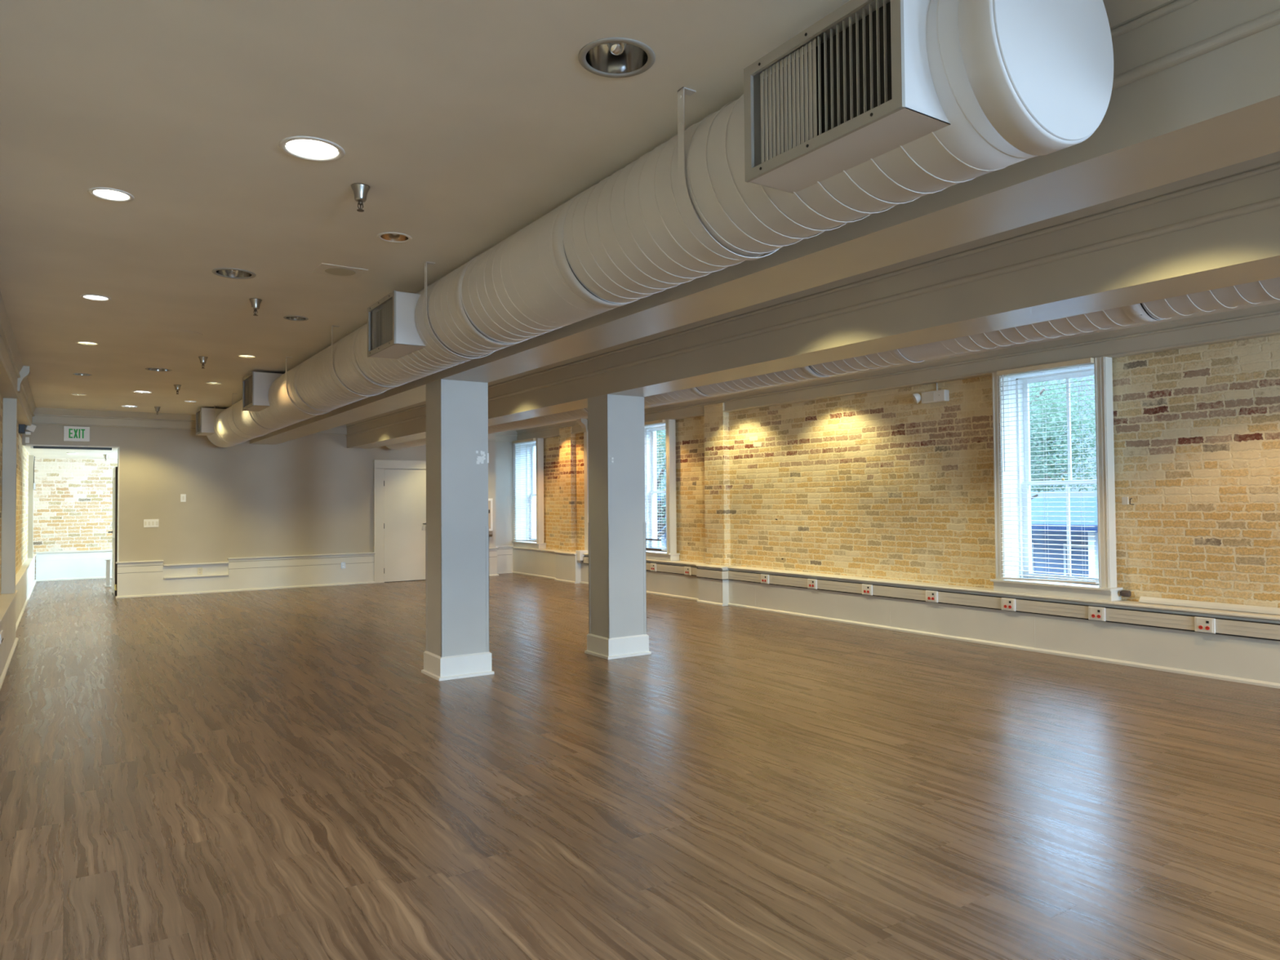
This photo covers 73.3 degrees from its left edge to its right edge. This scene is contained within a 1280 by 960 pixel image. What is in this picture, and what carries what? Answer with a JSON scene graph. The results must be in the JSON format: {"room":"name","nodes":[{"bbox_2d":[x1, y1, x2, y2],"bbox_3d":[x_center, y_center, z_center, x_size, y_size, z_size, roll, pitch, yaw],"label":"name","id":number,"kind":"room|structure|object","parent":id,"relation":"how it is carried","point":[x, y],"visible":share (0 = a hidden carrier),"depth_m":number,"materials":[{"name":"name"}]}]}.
{"room":"empty office space","nodes":[
{"label":"empty office space","id":0,"kind":"room"},
{"bbox_2d":[0,393,30,595],"bbox_3d":[-3.046,-0.115,3.383,0.175,3.416,33.000,0,-2,-34],"label":"wall","id":1,"kind":"structure","parent":0,"point":[22,462],"depth_m":12.78,"materials":[{"name":"brick"}]},
{"bbox_2d":[0,398,34,594],"bbox_3d":[-8.851,0.234,12.367,0.120,2.145,7.640,0,-2,-34],"label":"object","id":2,"kind":"structure","parent":1,"relation":"attached to","point":[8,488],"depth_m":9.19,"materials":[{"name":"paint"}]},
{"bbox_2d":[0,292,35,431],"bbox_3d":[-1.567,-1.284,1.491,0.175,0.356,28.154,0,-2,-34],"label":"trim","id":3,"kind":"structure","parent":1,"relation":"attached to","point":[11,362],"depth_m":8.34,"materials":[{"name":"paint"}]},
{"bbox_2d":[17,365,30,392],"bbox_3d":[-6.682,-1.089,9.332,0.110,0.276,0.160,0,-2,-34],"label":"trim","id":4,"kind":"structure","parent":1,"relation":"attached to","point":[24,372],"depth_m":9.27,"materials":[{"name":"paint"}]},
{"bbox_2d":[18,424,35,435],"bbox_3d":[-8.797,-0.740,12.335,0.167,0.160,0.372,0,-1,-8],"label":"emergency light","id":5,"kind":"object","parent":1,"relation":"attached to","point":[22,428],"visible":0.7,"depth_m":12.34,"materials":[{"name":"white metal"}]},
{"bbox_2d":[33,456,35,489],"bbox_3d":[-10.894,-0.126,15.493,0.032,0.601,0.110,0,-2,-34],"label":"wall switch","id":6,"kind":"object","parent":1,"relation":"attached to","point":[34,484],"visible":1,"depth_m":15.46,"materials":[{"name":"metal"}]},
{"bbox_2d":[0,557,35,677],"bbox_3d":[-2.859,1.326,3.345,0.115,0.530,32.800,0,-2,-34],"label":"wall","id":7,"kind":"structure","parent":0,"point":[24,585],"depth_m":9.20,"materials":[{"name":"paint"}]},
{"bbox_2d":[0,630,3,644],"bbox_3d":[-5.410,1.329,7.294,0.014,0.080,0.300,0,-2,-34],"label":"wall plate","id":8,"kind":"object","parent":7,"relation":"attached to","point":[2,631],"visible":1,"depth_m":7.25,"materials":[{"name":"white plastic"}]},
{"bbox_2d":[0,553,36,690],"bbox_3d":[-2.848,1.313,3.352,0.140,0.555,32.800,0,-2,-34],"label":"baseboard","id":9,"kind":"structure","parent":7,"relation":"attached to","point":[6,600],"depth_m":8.94,"materials":[{"name":"paint"}]},
{"bbox_2d":[23,445,117,459],"bbox_3d":[-9.451,-0.512,16.108,3.255,0.060,4.346,0,-2,-34],"label":"ceiling","id":10,"kind":"structure","parent":0,"point":[37,453],"depth_m":15.78,"materials":[{"name":"paint"}]},
{"bbox_2d":[35,551,111,579],"bbox_3d":[-10.629,1.736,17.843,3.100,0.550,0.040,0,-2,-34],"label":"wall","id":11,"kind":"structure","parent":0,"point":[63,567],"depth_m":17.30,"materials":[{"name":"white paint"}]},
{"bbox_2d":[35,549,111,581],"bbox_3d":[-10.622,1.721,17.834,3.100,0.580,0.065,0,-2,-34],"label":"baseboard","id":12,"kind":"structure","parent":11,"relation":"attached to","point":[51,552],"depth_m":17.29,"materials":[{"name":"paint"}]},
{"bbox_2d":[33,457,117,579],"bbox_3d":[-10.488,0.309,18.124,3.775,3.416,0.200,0,-2,-34],"label":"wall","id":13,"kind":"structure","parent":0,"point":[73,498],"depth_m":17.36,"materials":[{"name":"brick"}]},
{"bbox_2d":[22,424,513,595],"bbox_3d":[-5.857,0.216,15.859,8.975,3.416,0.646,0,-2,-34],"label":"wall","id":14,"kind":"structure","parent":0,"point":[312,494],"depth_m":14.89,"materials":[{"name":"paint"}]},
{"bbox_2d":[25,444,119,561],"bbox_3d":[-8.962,0.398,13.614,1.230,1.870,0.308,0,-2,-34],"label":"trim","id":15,"kind":"structure","parent":14,"relation":"attached to","point":[26,445],"depth_m":13.82,"materials":[{"name":"white paint"}]},
{"bbox_2d":[33,445,111,450],"bbox_3d":[-9.012,-0.505,13.692,1.040,0.031,0.160,0,-2,-34],"label":"trim","id":16,"kind":"structure","parent":14,"relation":"attached to","point":[34,446],"depth_m":13.62,"materials":[{"name":"white wood"}]},
{"bbox_2d":[63,426,89,441],"bbox_3d":[-8.845,-0.724,13.522,0.340,0.232,0.038,0,-2,-34],"label":"exit sign","id":17,"kind":"object","parent":14,"relation":"attached to","point":[73,433],"visible":1,"depth_m":13.51,"materials":[{"name":"white plastic"}]},
{"bbox_2d":[107,466,118,595],"bbox_3d":[-8.743,0.843,14.287,0.118,2.110,1.201,0,-2,-34],"label":"door","id":18,"kind":"structure","parent":14,"relation":"in","point":[115,527],"depth_m":14.08,"materials":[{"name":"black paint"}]},
{"bbox_2d":[32,407,195,430],"bbox_3d":[-8.038,-0.973,14.057,3.079,0.254,0.095,0,-2,-34],"label":"trim","id":19,"kind":"structure","parent":14,"relation":"attached to","point":[52,416],"depth_m":13.79,"materials":[{"name":"paint"}]},
{"bbox_2d":[143,519,158,527],"bbox_3d":[-7.989,0.707,14.065,0.198,0.124,0.013,0,-2,-34],"label":"wall switch","id":20,"kind":"object","parent":14,"relation":"attached to","point":[147,522],"visible":1,"depth_m":14.06,"materials":[{"name":"white plastic"}]},
{"bbox_2d":[180,493,186,502],"bbox_3d":[-7.604,0.299,14.334,0.079,0.129,0.013,0,-2,-34],"label":"wall switch","id":21,"kind":"object","parent":14,"relation":"attached to","point":[183,496],"visible":1,"depth_m":14.33,"materials":[{"name":"white plastic"}]},
{"bbox_2d":[197,567,202,574],"bbox_3d":[-7.379,1.529,14.440,0.076,0.115,0.011,0,-2,-34],"label":"wall outlet","id":22,"kind":"object","parent":14,"relation":"attached to","point":[199,569],"visible":1,"depth_m":14.44,"materials":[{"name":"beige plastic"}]},
{"bbox_2d":[117,548,511,573],"bbox_3d":[-5.526,1.476,15.933,7.116,0.124,0.468,0,-2,-34],"label":"trim","id":23,"kind":"structure","parent":14,"relation":"attached to","point":[505,548],"depth_m":15.18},
{"bbox_2d":[115,545,513,598],"bbox_3d":[-5.522,1.632,15.934,7.166,0.582,0.521,0,-2,-34],"label":"baseboard","id":24,"kind":"structure","parent":14,"relation":"attached to","point":[496,547],"depth_m":14.69,"materials":[{"name":"paint"}]},
{"bbox_2d":[312,424,346,435],"bbox_3d":[-5.892,-0.955,15.485,1.223,0.254,0.095,0,-2,-34],"label":"trim","id":25,"kind":"structure","parent":14,"relation":"attached to","point":[342,429],"depth_m":15.73,"materials":[{"name":"paint"}]},
{"bbox_2d":[373,459,426,582],"bbox_3d":[-4.500,0.779,16.526,1.290,2.300,0.359,0,-2,-34],"label":"door","id":26,"kind":"structure","parent":14,"relation":"in","point":[399,486],"depth_m":16.33,"materials":[{"name":"paint"}]},
{"bbox_2d":[488,498,493,530],"bbox_3d":[-3.157,0.697,17.253,0.430,0.650,0.062,0,-2,-34],"label":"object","id":27,"kind":"object","parent":14,"relation":"attached to","point":[490,500],"visible":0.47,"depth_m":17.33,"materials":[{"name":"white paint"}]},
{"bbox_2d":[488,432,495,440],"bbox_3d":[-3.976,-0.939,16.761,2.532,0.254,0.095,0,-2,-34],"label":"trim","id":28,"kind":"structure","parent":14,"relation":"attached to","point":[492,436],"depth_m":17.43,"materials":[{"name":"paint"}]},
{"bbox_2d":[495,430,517,442],"bbox_3d":[-2.883,-0.915,18.048,0.715,0.254,0.095,0,-2,-34],"label":"trim","id":29,"kind":"structure","parent":14,"relation":"attached to","point":[510,436],"depth_m":18.11,"materials":[{"name":"paint"}]},
{"bbox_2d":[0,573,1279,959],"bbox_3d":[0.419,1.680,5.576,10.100,0.120,33.500,0,-2,-34],"label":"floor","id":30,"kind":"structure","parent":0,"point":[279,774],"depth_m":4.40,"materials":[{"name":"wood"}]},
{"bbox_2d":[104,559,111,587],"bbox_3d":[-9.674,1.695,15.656,0.095,0.510,0.090,0,-2,-34],"label":"post","id":31,"kind":"object","parent":30,"relation":"on","point":[108,561],"visible":1,"depth_m":15.63,"materials":[{"name":"white paint"}]},
{"bbox_2d":[421,378,493,680],"bbox_3d":[-1.599,0.418,7.529,0.495,2.532,0.441,0,-2,-34],"label":"support column","id":32,"kind":"structure","parent":30,"relation":"on","point":[457,527],"depth_m":7.38,"materials":[{"name":"paint"}]},
{"bbox_2d":[249,0,1279,444],"bbox_3d":[1.205,-1.207,3.335,0.557,0.464,28.154,0,-2,-34],"label":"ceiling beam","id":33,"kind":"structure","parent":32,"relation":"on","point":[1196,88],"depth_m":2.84,"materials":[{"name":"paint"}]},
{"bbox_2d":[584,394,651,659],"bbox_3d":[-0.227,0.442,8.442,0.492,2.507,0.441,0,-2,-34],"label":"support column","id":34,"kind":"structure","parent":30,"relation":"on","point":[617,563],"depth_m":8.29,"materials":[{"name":"paint"}]},
{"bbox_2d":[345,151,1279,448],"bbox_3d":[2.578,-1.183,4.248,0.554,0.489,28.154,0,-2,-34],"label":"ceiling beam","id":35,"kind":"structure","parent":34,"relation":"on","point":[1220,228],"depth_m":5.00,"materials":[{"name":"paint"}]},
{"bbox_2d":[0,0,1279,431],"bbox_3d":[1.823,-1.431,4.093,9.150,0.012,29.120,0,-2,-34],"label":"ceiling","id":36,"kind":"structure","parent":0,"point":[466,123],"depth_m":3.64,"materials":[{"name":"paint"}]},
{"bbox_2d":[72,373,92,376],"bbox_3d":[-6.417,-1.276,9.911,0.192,0.130,0.192,0,-2,-34],"label":"recessed light","id":37,"kind":"object","parent":36,"relation":"in","point":[76,374],"visible":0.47,"depth_m":9.95,"materials":[{"name":"silver metal"}]},
{"bbox_2d":[75,341,99,345],"bbox_3d":[-5.140,-1.333,8.011,0.192,0.130,0.192,0,-2,-34],"label":"recessed light","id":38,"kind":"object","parent":36,"relation":"in","point":[85,343],"visible":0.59,"depth_m":8.04,"materials":[{"name":"paint"}]},
{"bbox_2d":[80,294,111,301],"bbox_3d":[-3.953,-1.386,6.255,0.192,0.130,0.192,0,-2,-34],"label":"recessed light","id":39,"kind":"object","parent":36,"relation":"in","point":[92,297],"visible":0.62,"depth_m":6.28,"materials":[{"name":"paint"}]},
{"bbox_2d":[88,187,134,201],"bbox_3d":[-2.569,-1.448,4.186,0.192,0.130,0.192,0,-2,-34],"label":"recessed light","id":40,"kind":"object","parent":36,"relation":"in","point":[105,193],"visible":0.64,"depth_m":4.21,"materials":[{"name":"paint"}]},
{"bbox_2d":[120,404,139,407],"bbox_3d":[-7.776,-1.201,13.125,0.264,0.160,0.264,0,-2,-34],"label":"recessed light","id":41,"kind":"object","parent":36,"relation":"in","point":[124,406],"visible":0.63,"depth_m":13.19,"materials":[{"name":"paint"}]},
{"bbox_2d":[131,391,153,393],"bbox_3d":[-6.635,-1.250,11.483,0.264,0.160,0.264,0,-2,-34],"label":"recessed light","id":42,"kind":"object","parent":36,"relation":"in","point":[139,392],"visible":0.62,"depth_m":11.54,"materials":[{"name":"paint"}]},
{"bbox_2d":[154,406,160,414],"bbox_3d":[-7.426,-1.066,13.246,0.088,0.117,0.088,0,-2,-34],"label":"sprinkler","id":43,"kind":"object","parent":36,"relation":"attached to","point":[157,408],"visible":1,"depth_m":13.22,"materials":[{"name":"metal"}]},
{"bbox_2d":[154,406,160,411],"bbox_3d":[-7.426,-1.089,13.247,0.088,0.072,0.088,0,-2,-34],"label":"cup","id":44,"kind":"object","parent":43,"relation":"on","point":[157,408],"depth_m":13.22,"materials":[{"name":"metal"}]},
{"bbox_2d":[145,367,172,371],"bbox_3d":[-5.363,-1.307,9.591,0.264,0.160,0.264,0,-2,-34],"label":"recessed light","id":45,"kind":"object","parent":36,"relation":"in","point":[155,369],"visible":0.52,"depth_m":9.66,"materials":[{"name":"silver metal"}]},
{"bbox_2d":[173,384,181,394],"bbox_3d":[-5.824,-1.139,10.842,0.088,0.117,0.088,0,-2,-34],"label":"sprinkler","id":46,"kind":"object","parent":36,"relation":"attached to","point":[177,387],"visible":1,"depth_m":10.82,"materials":[{"name":"metal"}]},
{"bbox_2d":[198,355,208,368],"bbox_3d":[-4.467,-1.200,8.803,0.088,0.117,0.088,0,-2,-34],"label":"sprinkler","id":47,"kind":"object","parent":36,"relation":"attached to","point":[202,359],"visible":1,"depth_m":8.78,"materials":[{"name":"metal"}]},
{"bbox_2d":[198,355,208,364],"bbox_3d":[-4.467,-1.222,8.803,0.088,0.072,0.088,0,-2,-34],"label":"cup","id":48,"kind":"object","parent":47,"relation":"on","point":[202,359],"depth_m":8.78,"materials":[{"name":"metal"}]},
{"bbox_2d":[205,382,222,384],"bbox_3d":[-5.304,-1.265,10.711,0.192,0.130,0.192,0,-2,-34],"label":"recessed light","id":49,"kind":"object","parent":36,"relation":"in","point":[209,383],"visible":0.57,"depth_m":10.76,"materials":[{"name":"paint"}]},
{"bbox_2d":[211,267,256,279],"bbox_3d":[-2.654,-1.427,5.630,0.264,0.160,0.264,0,-2,-34],"label":"recessed light","id":50,"kind":"object","parent":36,"relation":"in","point":[237,273],"visible":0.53,"depth_m":5.70,"materials":[{"name":"silver metal"}]},
{"bbox_2d":[236,355,257,358],"bbox_3d":[-4.010,-1.323,8.786,0.192,0.130,0.192,0,-2,-34],"label":"recessed light","id":51,"kind":"object","parent":36,"relation":"in","point":[239,356],"visible":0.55,"depth_m":8.84,"materials":[{"name":"paint"}]},
{"bbox_2d":[248,297,262,315],"bbox_3d":[-2.838,-1.273,6.356,0.088,0.117,0.088,0,-2,-34],"label":"sprinkler","id":52,"kind":"object","parent":36,"relation":"attached to","point":[255,303],"visible":1,"depth_m":6.33,"materials":[{"name":"metal"}]},
{"bbox_2d":[248,297,262,309],"bbox_3d":[-2.838,-1.296,6.357,0.088,0.072,0.088,0,-2,-34],"label":"cup","id":53,"kind":"object","parent":52,"relation":"on","point":[255,303],"depth_m":6.33,"materials":[{"name":"metal"}]},
{"bbox_2d":[283,315,308,320],"bbox_3d":[-2.797,-1.377,7.000,0.192,0.130,0.192,0,-2,-34],"label":"recessed light","id":54,"kind":"object","parent":36,"relation":"in","point":[288,317],"visible":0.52,"depth_m":7.05,"materials":[{"name":"silver metal"}]},
{"bbox_2d":[279,136,345,161],"bbox_3d":[-1.397,-1.486,3.669,0.264,0.160,0.264,0,-2,-34],"label":"recessed light","id":55,"kind":"object","parent":36,"relation":"in","point":[304,148],"visible":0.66,"depth_m":3.69,"materials":[{"name":"paint"}]},
{"bbox_2d":[312,262,368,279],"bbox_3d":[-1.949,-1.355,5.593,0.290,0.006,0.260,0,-2,-34],"label":"plate","id":56,"kind":"object","parent":36,"relation":"attached to","point":[323,268],"visible":1,"depth_m":5.58,"materials":[{"name":"paint"}]},
{"bbox_2d":[351,182,369,212],"bbox_3d":[-1.333,-1.341,4.104,0.088,0.117,0.088,0,-2,-34],"label":"sprinkler","id":57,"kind":"object","parent":36,"relation":"attached to","point":[360,190],"visible":1,"depth_m":4.08,"materials":[{"name":"metal"}]},
{"bbox_2d":[351,182,369,202],"bbox_3d":[-1.333,-1.363,4.105,0.088,0.072,0.088,0,-2,-34],"label":"cup","id":58,"kind":"object","parent":57,"relation":"on","point":[360,190],"depth_m":4.08,"materials":[{"name":"metal"}]},
{"bbox_2d":[377,231,412,243],"bbox_3d":[-1.395,-1.440,4.895,0.192,0.130,0.192,0,-2,-34],"label":"recessed light","id":59,"kind":"object","parent":36,"relation":"in","point":[390,237],"visible":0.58,"depth_m":4.95,"materials":[{"name":"paint"}]},
{"bbox_2d":[577,37,655,77],"bbox_3d":[-0.080,-1.514,2.937,0.264,0.160,0.264,0,-2,-34],"label":"recessed light","id":60,"kind":"object","parent":36,"relation":"in","point":[608,57],"visible":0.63,"depth_m":3.01,"materials":[{"name":"silver metal"}]},
{"bbox_2d":[195,0,1113,447],"bbox_3d":[-2.919,-0.995,8.173,0.796,0.583,14.317,0,-2,-34],"label":"spiral duct","id":61,"kind":"object","parent":36,"relation":"hanging from","point":[874,106],"visible":1,"depth_m":2.76,"materials":[{"name":"metal"}]},
{"bbox_2d":[386,276,1279,449],"bbox_3d":[-0.416,-0.998,9.660,0.535,0.542,14.712,0,-2,-34],"label":"spiral duct","id":62,"kind":"object","parent":36,"relation":"hanging from","point":[1267,290],"visible":0.16,"depth_m":5.55,"materials":[{"name":"metal"}]},
{"bbox_2d":[512,548,1279,683],"bbox_3d":[5.322,1.335,6.279,0.202,0.525,28.620,0,-2,-34],"label":"wall","id":63,"kind":"structure","parent":0,"point":[1248,658],"depth_m":8.54,"materials":[{"name":"paint"}]},
{"bbox_2d":[555,552,580,583],"bbox_3d":[-1.255,1.630,16.060,0.312,0.525,0.760,0,-2,-34],"label":"trim","id":64,"kind":"structure","parent":63,"relation":"attached to","point":[567,567],"depth_m":15.90,"materials":[{"name":"paint"}]},
{"bbox_2d":[575,550,587,563],"bbox_3d":[-1.060,1.394,15.680,0.170,0.225,0.160,0,-2,-34],"label":"junction box","id":65,"kind":"object","parent":63,"relation":"attached to","point":[580,556],"visible":0.84,"depth_m":15.60,"materials":[{"name":"white plastic"}]},
{"bbox_2d":[582,555,697,576],"bbox_3d":[-0.043,1.402,14.128,0.030,0.132,3.510,0,-2,-34],"label":"power raceway","id":66,"kind":"object","parent":63,"relation":"attached to","point":[667,568],"visible":0.36,"depth_m":13.36,"materials":[{"name":"paint"}]},
{"bbox_2d":[650,563,656,571],"bbox_3d":[0.209,1.389,13.701,0.027,0.122,0.150,0,-2,-34],"label":"outlet","id":67,"kind":"object","parent":66,"relation":"attached to","point":[653,566],"visible":1,"depth_m":13.68,"materials":[{"name":"white plastic"}]},
{"bbox_2d":[684,566,691,575],"bbox_3d":[0.713,1.366,12.944,0.027,0.122,0.150,0,-2,-34],"label":"outlet","id":68,"kind":"object","parent":66,"relation":"attached to","point":[687,570],"visible":1,"depth_m":12.93,"materials":[{"name":"white plastic"}]},
{"bbox_2d":[696,568,728,580],"bbox_3d":[1.037,1.350,12.383,0.114,0.132,0.593,0,-2,-34],"label":"power raceway","id":69,"kind":"object","parent":63,"relation":"attached to","point":[701,573],"visible":1,"depth_m":12.29,"materials":[{"name":"paint"}]},
{"bbox_2d":[697,566,728,605],"bbox_3d":[1.139,1.522,12.463,0.312,0.525,0.565,0,-2,-34],"label":"trim","id":70,"kind":"structure","parent":63,"relation":"attached to","point":[713,590],"depth_m":12.30,"materials":[{"name":"paint"}]},
{"bbox_2d":[511,546,1279,688],"bbox_3d":[5.265,1.323,6.242,0.340,0.549,28.620,0,-2,-34],"label":"baseboard","id":71,"kind":"structure","parent":63,"relation":"attached to","point":[1119,602],"depth_m":8.83,"materials":[{"name":"paint"}]},
{"bbox_2d":[1138,595,1279,615],"bbox_3d":[5.271,1.028,6.453,0.080,0.051,2.950,0,-2,-34],"label":"strip","id":72,"kind":"object","parent":71,"relation":"on","point":[1237,607],"visible":1,"depth_m":7.20,"materials":[{"name":"paint"}]},
{"bbox_2d":[889,609,1035,647],"bbox_3d":[1.736,1.562,11.483,0.002,0.314,7.546,0,-2,-34],"label":"trim","id":73,"kind":"structure","parent":63,"relation":"attached to","point":[890,610],"depth_m":8.34,"materials":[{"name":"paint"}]},
{"bbox_2d":[728,570,1279,640],"bbox_3d":[7.176,1.076,3.284,0.030,0.132,21.367,0,-2,-34],"label":"power raceway","id":74,"kind":"object","parent":63,"relation":"attached to","point":[1230,627],"visible":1,"depth_m":8.22,"materials":[{"name":"paint"}]},
{"bbox_2d":[760,573,768,583],"bbox_3d":[1.666,1.323,11.512,0.027,0.122,0.150,0,-2,-34],"label":"outlet","id":75,"kind":"object","parent":74,"relation":"attached to","point":[764,578],"visible":1,"depth_m":11.50,"materials":[{"name":"white plastic"}]},
{"bbox_2d":[807,578,817,589],"bbox_3d":[2.153,1.302,10.780,0.027,0.122,0.150,0,-2,-34],"label":"outlet","id":76,"kind":"object","parent":74,"relation":"attached to","point":[811,583],"visible":1,"depth_m":10.77,"materials":[{"name":"white plastic"}]},
{"bbox_2d":[862,583,872,595],"bbox_3d":[2.646,1.279,10.040,0.027,0.122,0.150,0,-2,-34],"label":"outlet","id":77,"kind":"object","parent":74,"relation":"attached to","point":[867,589],"visible":1,"depth_m":10.03,"materials":[{"name":"white plastic"}]},
{"bbox_2d":[925,590,937,602],"bbox_3d":[3.145,1.257,9.291,0.027,0.122,0.150,0,-2,-34],"label":"outlet","id":78,"kind":"object","parent":74,"relation":"attached to","point":[931,596],"visible":1,"depth_m":9.28,"materials":[{"name":"white plastic"}]},
{"bbox_2d":[1001,597,1015,611],"bbox_3d":[3.649,1.234,8.533,0.027,0.122,0.150,0,-2,-34],"label":"outlet","id":79,"kind":"object","parent":74,"relation":"attached to","point":[1007,604],"visible":1,"depth_m":8.52,"materials":[{"name":"white plastic"}]},
{"bbox_2d":[1088,606,1105,621],"bbox_3d":[4.137,1.212,7.801,0.027,0.122,0.150,0,-2,-34],"label":"outlet","id":80,"kind":"object","parent":74,"relation":"attached to","point":[1095,613],"visible":1,"depth_m":7.79,"materials":[{"name":"white plastic"}]},
{"bbox_2d":[1194,616,1215,633],"bbox_3d":[4.630,1.190,7.060,0.027,0.122,0.150,0,-2,-34],"label":"outlet","id":81,"kind":"object","parent":74,"relation":"attached to","point":[1203,624],"visible":1,"depth_m":7.05,"materials":[{"name":"white plastic"}]},
{"bbox_2d":[530,334,1279,608],"bbox_3d":[5.470,-0.106,6.511,0.280,3.416,28.770,0,-2,-34],"label":"wall","id":82,"kind":"structure","parent":0,"point":[886,484],"depth_m":9.24,"materials":[{"name":"brick"}]},
{"bbox_2d":[511,438,546,548],"bbox_3d":[-2.174,0.284,17.838,0.530,2.219,1.216,0,-2,-34],"label":"window","id":83,"kind":"structure","parent":82,"relation":"in","point":[538,508],"depth_m":18.15,"materials":[{"name":"glass"}]},
{"bbox_2d":[512,438,536,541],"bbox_3d":[-2.386,0.220,17.699,0.066,2.093,0.960,0,-2,-34],"label":"window blind","id":84,"kind":"object","parent":83,"relation":"attached to","point":[530,439],"visible":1,"depth_m":17.71,"materials":[{"name":"white plastic"}]},
{"bbox_2d":[559,426,576,551],"bbox_3d":[-1.380,0.175,16.447,0.110,2.356,0.450,0,-2,-34],"label":"trim","id":85,"kind":"structure","parent":82,"relation":"attached to","point":[567,462],"depth_m":16.33,"materials":[{"name":"brick"}]},
{"bbox_2d":[577,418,587,432],"bbox_3d":[-1.059,-0.996,15.741,0.135,0.236,0.160,0,-2,-34],"label":"trim","id":86,"kind":"structure","parent":82,"relation":"attached to","point":[583,423],"depth_m":15.70,"materials":[{"name":"paint"}]},
{"bbox_2d":[583,431,588,553],"bbox_3d":[-0.943,0.208,15.782,0.120,2.251,0.120,0,-2,-34],"label":"trim","id":87,"kind":"structure","parent":82,"relation":"attached to","point":[585,433],"depth_m":15.73,"materials":[{"name":"paint"}]},
{"bbox_2d":[644,419,679,560],"bbox_3d":[0.329,0.172,14.079,0.530,2.219,1.211,0,-2,-34],"label":"window","id":88,"kind":"structure","parent":82,"relation":"in","point":[671,554],"depth_m":13.57,"materials":[{"name":"glass"}]},
{"bbox_2d":[644,419,666,551],"bbox_3d":[0.117,0.107,13.940,0.066,2.093,0.955,0,-2,-34],"label":"window blind","id":89,"kind":"object","parent":88,"relation":"attached to","point":[660,421],"visible":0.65,"depth_m":13.74,"materials":[{"name":"white plastic"}]},
{"bbox_2d":[703,402,730,565],"bbox_3d":[1.134,0.062,12.671,0.110,2.356,0.445,0,-2,-34],"label":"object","id":90,"kind":"structure","parent":82,"relation":"attached to","point":[717,461],"depth_m":12.58,"materials":[{"name":"brick"}]},
{"bbox_2d":[749,435,761,446],"bbox_3d":[1.615,-0.537,12.051,0.003,0.151,0.250,0,-2,-34],"label":"brick","id":91,"kind":"object","parent":82,"relation":"attached to","point":[755,437],"visible":1,"depth_m":12.05,"materials":[{"name":"brick"}]},
{"bbox_2d":[515,302,1279,440],"bbox_3d":[5.333,-1.283,6.365,0.165,0.228,28.620,0,-2,-34],"label":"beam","id":92,"kind":"structure","parent":82,"relation":"attached to","point":[1263,321],"depth_m":8.78,"materials":[{"name":"paint"}]},
{"bbox_2d":[912,382,949,404],"bbox_3d":[3.202,-0.968,9.547,0.143,0.225,0.433,0,-2,-34],"label":"emergency light","id":93,"kind":"object","parent":82,"relation":"attached to","point":[937,396],"visible":1,"depth_m":9.49,"materials":[{"name":"white plastic"}]},
{"bbox_2d":[990,356,1122,601],"bbox_3d":[4.103,0.001,8.410,0.530,2.219,1.215,0,-2,-34],"label":"window","id":94,"kind":"structure","parent":82,"relation":"in","point":[1107,589],"depth_m":8.56,"materials":[{"name":"paint"}]},
{"bbox_2d":[996,357,1098,584],"bbox_3d":[3.891,-0.064,8.271,0.066,2.093,0.959,0,-2,-34],"label":"window blind","id":95,"kind":"object","parent":94,"relation":"attached to","point":[1090,360],"visible":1,"depth_m":8.24,"materials":[{"name":"white plastic"}]},
{"bbox_2d":[1120,590,1131,596],"bbox_3d":[4.390,1.028,7.786,0.060,0.058,0.075,0,-2,-34],"label":"pipe stub","id":96,"kind":"object","parent":82,"relation":"attached to","point":[1123,593],"visible":1,"depth_m":7.77,"materials":[{"name":"grey metal"}]},
{"bbox_2d":[1121,497,1133,505],"bbox_3d":[4.421,0.189,7.795,0.041,0.074,0.116,0,-2,-34],"label":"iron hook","id":97,"kind":"object","parent":82,"relation":"attached to","point":[1125,500],"visible":1,"depth_m":7.82,"materials":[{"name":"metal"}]},
{"label":"outside","id":98,"kind":"structure","parent":0,"visible":0},
{"bbox_3d":[21.684,6.809,38.267,61.400,0.100,80.000,0,-2,-34],"label":"ground","id":99,"kind":"structure","parent":98,"visible":0},
{"bbox_2d":[656,429,666,539],"bbox_3d":[0.291,2.049,23.193,7.698,9.026,7.259,1,-2,-44],"label":"tree","id":100,"kind":"object","parent":99,"relation":"on","point":[662,443],"visible":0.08,"depth_m":22.57,"materials":[{"name":"green plant"}]},
{"bbox_2d":[659,515,666,547],"bbox_3d":[6.013,3.817,31.529,8.800,5.800,11.000,0,-2,-34],"label":"house","id":101,"kind":"structure","parent":99,"relation":"on","point":[664,534],"depth_m":32.25,"materials":[{"name":"white"}]},
{"bbox_2d":[1029,375,1097,499],"bbox_3d":[6.298,2.029,15.942,7.434,8.610,6.712,1,-2,-42],"label":"tree","id":102,"kind":"object","parent":99,"relation":"on","point":[1048,468],"visible":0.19,"depth_m":14.78,"materials":[{"name":"green plant"}]},
{"bbox_2d":[1031,497,1098,577],"bbox_3d":[12.660,3.417,21.545,8.800,6.000,9.000,0,-2,-34],"label":"house","id":103,"kind":"structure","parent":99,"relation":"on","point":[1088,504],"depth_m":20.37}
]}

